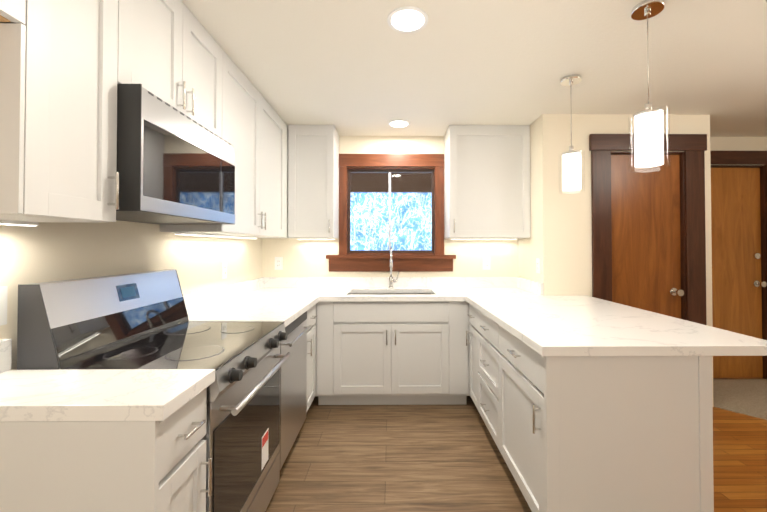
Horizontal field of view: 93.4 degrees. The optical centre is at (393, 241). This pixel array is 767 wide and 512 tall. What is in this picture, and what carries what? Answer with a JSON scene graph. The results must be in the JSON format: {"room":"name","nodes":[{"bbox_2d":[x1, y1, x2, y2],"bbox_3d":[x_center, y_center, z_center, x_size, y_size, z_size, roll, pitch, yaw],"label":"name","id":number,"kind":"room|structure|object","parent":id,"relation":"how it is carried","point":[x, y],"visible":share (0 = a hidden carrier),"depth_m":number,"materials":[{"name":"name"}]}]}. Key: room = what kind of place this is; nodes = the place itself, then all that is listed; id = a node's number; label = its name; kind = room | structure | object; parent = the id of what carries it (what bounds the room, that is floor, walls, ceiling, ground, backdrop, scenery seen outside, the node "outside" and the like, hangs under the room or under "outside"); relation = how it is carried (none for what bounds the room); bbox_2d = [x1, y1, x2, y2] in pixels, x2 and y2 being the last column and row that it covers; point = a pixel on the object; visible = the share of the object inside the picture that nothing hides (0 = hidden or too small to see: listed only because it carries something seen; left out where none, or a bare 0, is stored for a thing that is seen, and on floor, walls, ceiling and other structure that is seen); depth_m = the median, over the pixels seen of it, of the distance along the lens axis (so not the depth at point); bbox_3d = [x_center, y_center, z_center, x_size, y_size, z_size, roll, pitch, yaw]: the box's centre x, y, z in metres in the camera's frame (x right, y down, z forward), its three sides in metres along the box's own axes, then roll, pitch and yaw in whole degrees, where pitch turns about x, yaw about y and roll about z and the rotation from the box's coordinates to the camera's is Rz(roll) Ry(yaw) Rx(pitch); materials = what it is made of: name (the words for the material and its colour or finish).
{"room":"kitchen","nodes":[
{"label":"kitchen","id":0,"kind":"room"},
{"bbox_2d":[0,220,261,369],"bbox_3d":[-1.303,0.116,0.436,0.100,2.395,6.358,0,-1,-1],"label":"wall","id":1,"kind":"structure","parent":0,"point":[49,251],"depth_m":1.61,"materials":[{"name":"beige paint"}]},
{"bbox_2d":[0,286,7,325],"bbox_3d":[-1.254,0.205,1.133,0.008,0.124,0.076,0,-1,-1],"label":"electrical outlet","id":2,"kind":"object","parent":1,"relation":"attached to","point":[3,303],"visible":1,"depth_m":1.16,"materials":[{"name":"white plastic"}]},
{"bbox_2d":[0,0,139,225],"bbox_3d":[-1.089,-0.568,1.055,0.332,1.005,0.430,0,-1,-1],"label":"upper cabinet","id":3,"kind":"object","parent":1,"relation":"attached to","point":[67,67],"depth_m":1.02,"materials":[{"name":"white paint"}]},
{"bbox_2d":[140,0,227,139],"bbox_3d":[-1.094,-0.796,1.583,0.332,0.535,0.746,0,-1,-1],"label":"upper cabinet","id":4,"kind":"object","parent":1,"relation":"attached to","point":[181,63],"depth_m":1.59,"materials":[{"name":"white paint"}]},
{"bbox_2d":[116,84,234,223],"bbox_3d":[-1.055,-0.311,1.575,0.408,0.427,0.741,0,-1,-1],"label":"microwave","id":5,"kind":"object","parent":4,"relation":"attached to","point":[175,166],"visible":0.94,"depth_m":1.38,"materials":[{"name":"grey metal"}]},
{"bbox_2d":[160,56,287,238],"bbox_3d":[-1.102,-0.548,2.499,0.332,1.005,1.218,0,-1,-1],"label":"upper cabinet","id":6,"kind":"object","parent":1,"relation":"attached to","point":[258,135],"depth_m":2.45,"materials":[{"name":"white paint"}]},
{"bbox_2d":[222,262,226,278],"bbox_3d":[-1.269,0.215,2.707,0.008,0.124,0.076,0,-1,-1],"label":"electrical outlet","id":7,"kind":"object","parent":1,"relation":"attached to","point":[224,270],"visible":1,"depth_m":2.69,"materials":[{"name":"white plastic"}]},
{"bbox_2d":[181,0,766,136],"bbox_3d":[1.747,-1.106,0.482,6.200,0.050,6.358,0,-1,-1],"label":"ceiling","id":8,"kind":"structure","parent":0,"point":[353,67],"depth_m":2.11,"materials":[{"name":"white paint"}]},
{"bbox_2d":[388,120,409,127],"bbox_3d":[0.043,-1.039,3.186,0.196,0.008,0.196,0,-1,-1],"label":"recessed light","id":9,"kind":"object","parent":8,"relation":"in","point":[398,123],"visible":1,"depth_m":3.17,"materials":[{"name":"white plastic"}]},
{"bbox_2d":[387,6,427,32],"bbox_3d":[0.066,-1.059,1.729,0.196,0.008,0.196,0,-1,-1],"label":"recessed light","id":10,"kind":"object","parent":8,"relation":"in","point":[407,19],"visible":1,"depth_m":1.72,"materials":[{"name":"white plastic"}]},
{"bbox_2d":[559,74,584,193],"bbox_3d":[1.146,-0.685,2.332,0.142,0.739,0.156,0,-1,-1],"label":"pendant lamp","id":11,"kind":"object","parent":8,"relation":"hanging from","point":[571,170],"visible":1,"depth_m":2.29,"materials":[{"name":"white glass"}]},
{"bbox_2d":[628,0,669,172],"bbox_3d":[1.150,-0.694,1.633,0.142,0.739,0.156,0,-1,-1],"label":"pendant lamp","id":12,"kind":"object","parent":8,"relation":"hanging from","point":[648,142],"visible":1,"depth_m":1.59,"materials":[{"name":"white glass"}]},
{"bbox_2d":[262,136,766,293],"bbox_3d":[1.718,0.160,3.594,6.200,2.395,0.100,0,-1,-1],"label":"wall","id":13,"kind":"structure","parent":0,"point":[304,258],"depth_m":3.54,"materials":[{"name":"beige paint"}]},
{"bbox_2d":[275,257,282,269],"bbox_3d":[-1.122,0.211,3.511,0.076,0.124,0.008,0,-1,-1],"label":"electrical outlet","id":14,"kind":"object","parent":13,"relation":"attached to","point":[278,263],"visible":1,"depth_m":3.51,"materials":[{"name":"white plastic"}]},
{"bbox_2d":[288,125,338,239],"bbox_3d":[-0.737,-0.530,3.345,0.406,1.018,0.366,0,-1,-1],"label":"upper cabinet","id":15,"kind":"object","parent":13,"relation":"attached to","point":[313,182],"visible":1,"depth_m":3.21,"materials":[{"name":"white paint"}]},
{"bbox_2d":[326,154,455,271],"bbox_3d":[-0.029,-0.282,3.546,1.255,1.145,0.125,0,-1,-1],"label":"window unit","id":16,"kind":"structure","parent":13,"relation":"in","point":[347,259],"depth_m":3.51,"materials":[{"name":"brown wood"}]},
{"bbox_2d":[483,257,489,269],"bbox_3d":[0.906,0.211,3.530,0.076,0.124,0.008,0,-1,-1],"label":"electrical outlet","id":17,"kind":"object","parent":13,"relation":"attached to","point":[486,263],"visible":1,"depth_m":3.53,"materials":[{"name":"white plastic"}]},
{"bbox_2d":[444,125,529,239],"bbox_3d":[0.854,-0.530,3.360,0.720,1.018,0.366,0,-1,-1],"label":"upper cabinet","id":18,"kind":"object","parent":13,"relation":"attached to","point":[486,182],"visible":1,"depth_m":3.22,"materials":[{"name":"white paint"}]},
{"bbox_2d":[710,151,766,378],"bbox_3d":[3.268,0.232,3.590,1.130,2.250,0.130,0,-1,-1],"label":"door frame","id":19,"kind":"structure","parent":13,"relation":"attached to","point":[738,159],"depth_m":3.56,"materials":[{"name":"brown wood"}]},
{"bbox_2d":[711,167,766,377],"bbox_3d":[3.268,0.304,3.568,0.774,2.089,0.113,0,-1,-1],"label":"door","id":20,"kind":"structure","parent":13,"relation":"in","point":[737,284],"depth_m":3.59,"materials":[{"name":"brown wood"}]},
{"bbox_2d":[265,378,766,511],"bbox_3d":[1.747,1.339,0.448,6.200,0.050,6.358,0,-1,-1],"label":"floor","id":21,"kind":"structure","parent":0,"point":[394,458],"depth_m":2.18,"materials":[{"name":"brown wood"}]},
{"bbox_2d":[0,388,211,511],"bbox_3d":[-0.914,0.887,1.030,0.686,0.869,0.264,0,-1,-1],"label":"base cabinet","id":22,"kind":"object","parent":21,"relation":"on","point":[102,466],"visible":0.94,"depth_m":0.91,"materials":[{"name":"white paint"}]},
{"bbox_2d":[0,339,214,421],"bbox_3d":[-0.918,0.382,1.038,0.677,0.140,0.270,0,-1,-1],"label":"countertop","id":23,"kind":"structure","parent":22,"relation":"on","point":[59,394],"depth_m":0.99,"materials":[{"name":"stone"}]},
{"bbox_2d":[17,270,290,511],"bbox_3d":[-0.880,0.737,1.549,0.696,1.184,0.759,0,-1,-1],"label":"range","id":24,"kind":"object","parent":21,"relation":"on","point":[139,320],"visible":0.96,"depth_m":1.40,"materials":[{"name":"grey metal"}]},
{"bbox_2d":[279,311,310,469],"bbox_3d":[-0.903,0.905,2.236,0.673,0.868,0.604,0,-1,-1],"label":"dishwasher","id":25,"kind":"object","parent":21,"relation":"on","point":[293,387],"visible":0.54,"depth_m":2.17,"materials":[{"name":"grey metal"}]},
{"bbox_2d":[306,304,316,412],"bbox_3d":[-0.932,0.915,3.024,0.686,0.869,0.964,0,-1,-1],"label":"base cabinet","id":26,"kind":"object","parent":21,"relation":"on","point":[311,354],"visible":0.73,"depth_m":2.74,"materials":[{"name":"white paint"}]},
{"bbox_2d":[183,281,319,326],"bbox_3d":[-0.930,0.401,2.395,0.679,0.140,0.916,0,-1,-1],"label":"countertop","id":27,"kind":"structure","parent":26,"relation":"on","point":[247,301],"depth_m":2.48,"materials":[{"name":"stone"}]},
{"bbox_2d":[314,302,341,404],"bbox_3d":[-0.536,0.917,3.201,0.218,0.868,0.618,0,-1,-1],"label":"base cabinet","id":28,"kind":"object","parent":21,"relation":"on","point":[328,323],"depth_m":2.90,"materials":[{"name":"white paint"}]},
{"bbox_2d":[342,301,449,404],"bbox_3d":[-0.025,0.918,3.206,0.928,0.868,0.618,0,-1,-1],"label":"base cabinet","id":29,"kind":"object","parent":21,"relation":"on","point":[394,353],"depth_m":2.91,"materials":[{"name":"white paint"}]},
{"bbox_2d":[450,301,470,404],"bbox_3d":[0.498,0.918,3.211,0.243,0.868,0.618,0,-1,-1],"label":"base cabinet","id":30,"kind":"object","parent":21,"relation":"on","point":[459,310],"depth_m":2.91,"materials":[{"name":"white paint"}]},
{"bbox_2d":[466,304,473,401],"bbox_3d":[0.930,0.911,2.762,0.652,0.868,0.327,0,-1,-1],"label":"base cabinet","id":31,"kind":"object","parent":21,"relation":"on","point":[471,309],"depth_m":2.83,"materials":[{"name":"white paint"}]},
{"bbox_2d":[249,277,542,301],"bbox_3d":[0.146,0.412,3.193,2.845,0.140,0.661,0,-1,-1],"label":"countertop","id":32,"kind":"structure","parent":31,"relation":"on","point":[332,289],"depth_m":3.43,"materials":[{"name":"stone"}]},
{"bbox_2d":[351,294,383,294],"bbox_3d":[-0.021,0.578,3.188,0.741,0.188,0.376,0,-1,-1],"label":"sink","id":33,"kind":"object","parent":32,"relation":"in","point":[367,294],"visible":0.08,"depth_m":3.37,"materials":[{"name":"silver metal"}]},
{"bbox_2d":[388,247,398,288],"bbox_3d":[0.000,0.245,3.355,0.109,0.396,0.213,0,-1,-1],"label":"faucet","id":34,"kind":"object","parent":32,"relation":"on","point":[391,280],"visible":1,"depth_m":3.41,"materials":[{"name":"silver metal"}]},
{"bbox_2d":[464,293,766,355],"bbox_3d":[1.081,0.448,2.157,0.996,0.040,1.428,0,-1,-1],"label":"countertop","id":35,"kind":"structure","parent":31,"relation":"on","point":[527,312],"depth_m":1.73,"materials":[{"name":"stone"}]},
{"bbox_2d":[474,307,493,439],"bbox_3d":[0.934,0.906,2.346,0.652,0.868,0.609,0,-1,-1],"label":"base cabinet","id":36,"kind":"object","parent":21,"relation":"on","point":[483,325],"depth_m":2.42,"materials":[{"name":"white paint"}]},
{"bbox_2d":[494,322,713,511],"bbox_3d":[0.946,0.898,1.780,0.673,0.868,0.651,0,-1,-1],"label":"base cabinet","id":37,"kind":"object","parent":21,"relation":"on","point":[601,433],"depth_m":1.46,"materials":[{"name":"white paint"}]},
{"bbox_2d":[713,379,766,419],"bbox_3d":[3.669,1.340,2.646,2.115,0.008,1.797,0,-1,-1],"label":"floor","id":38,"kind":"structure","parent":21,"relation":"on","point":[746,396],"depth_m":3.13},
{"bbox_2d":[518,114,713,406],"bbox_3d":[1.910,0.155,3.249,1.385,2.395,0.593,0,-1,-1],"label":"wall","id":39,"kind":"structure","parent":0,"point":[558,243],"depth_m":2.96,"materials":[{"name":"beige paint"}]},
{"bbox_2d":[536,258,540,273],"bbox_3d":[1.215,0.204,3.040,0.008,0.124,0.076,0,-1,-1],"label":"light switch","id":40,"kind":"object","parent":39,"relation":"attached to","point":[538,268],"visible":1,"depth_m":3.03,"materials":[{"name":"white plastic"}]},
{"bbox_2d":[611,155,683,318],"bbox_3d":[2.076,0.309,2.963,0.595,2.064,0.113,0,-1,-1],"label":"door","id":41,"kind":"structure","parent":39,"relation":"in","point":[646,250],"depth_m":2.99,"materials":[{"name":"brown wood"}]},
{"bbox_2d":[589,134,706,324],"bbox_3d":[2.076,0.236,2.986,0.951,2.225,0.130,0,-1,-1],"label":"door frame","id":42,"kind":"structure","parent":39,"relation":"attached to","point":[693,147],"depth_m":2.94,"materials":[{"name":"brown wood"}]},
{"label":"outside","id":43,"kind":"structure","parent":0,"visible":0},
{"bbox_2d":[350,173,431,249],"bbox_3d":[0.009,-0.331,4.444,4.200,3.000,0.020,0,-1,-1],"label":"window","id":44,"kind":"structure","parent":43,"point":[383,215],"depth_m":4.43,"materials":[{"name":"clear glass"}]}
]}

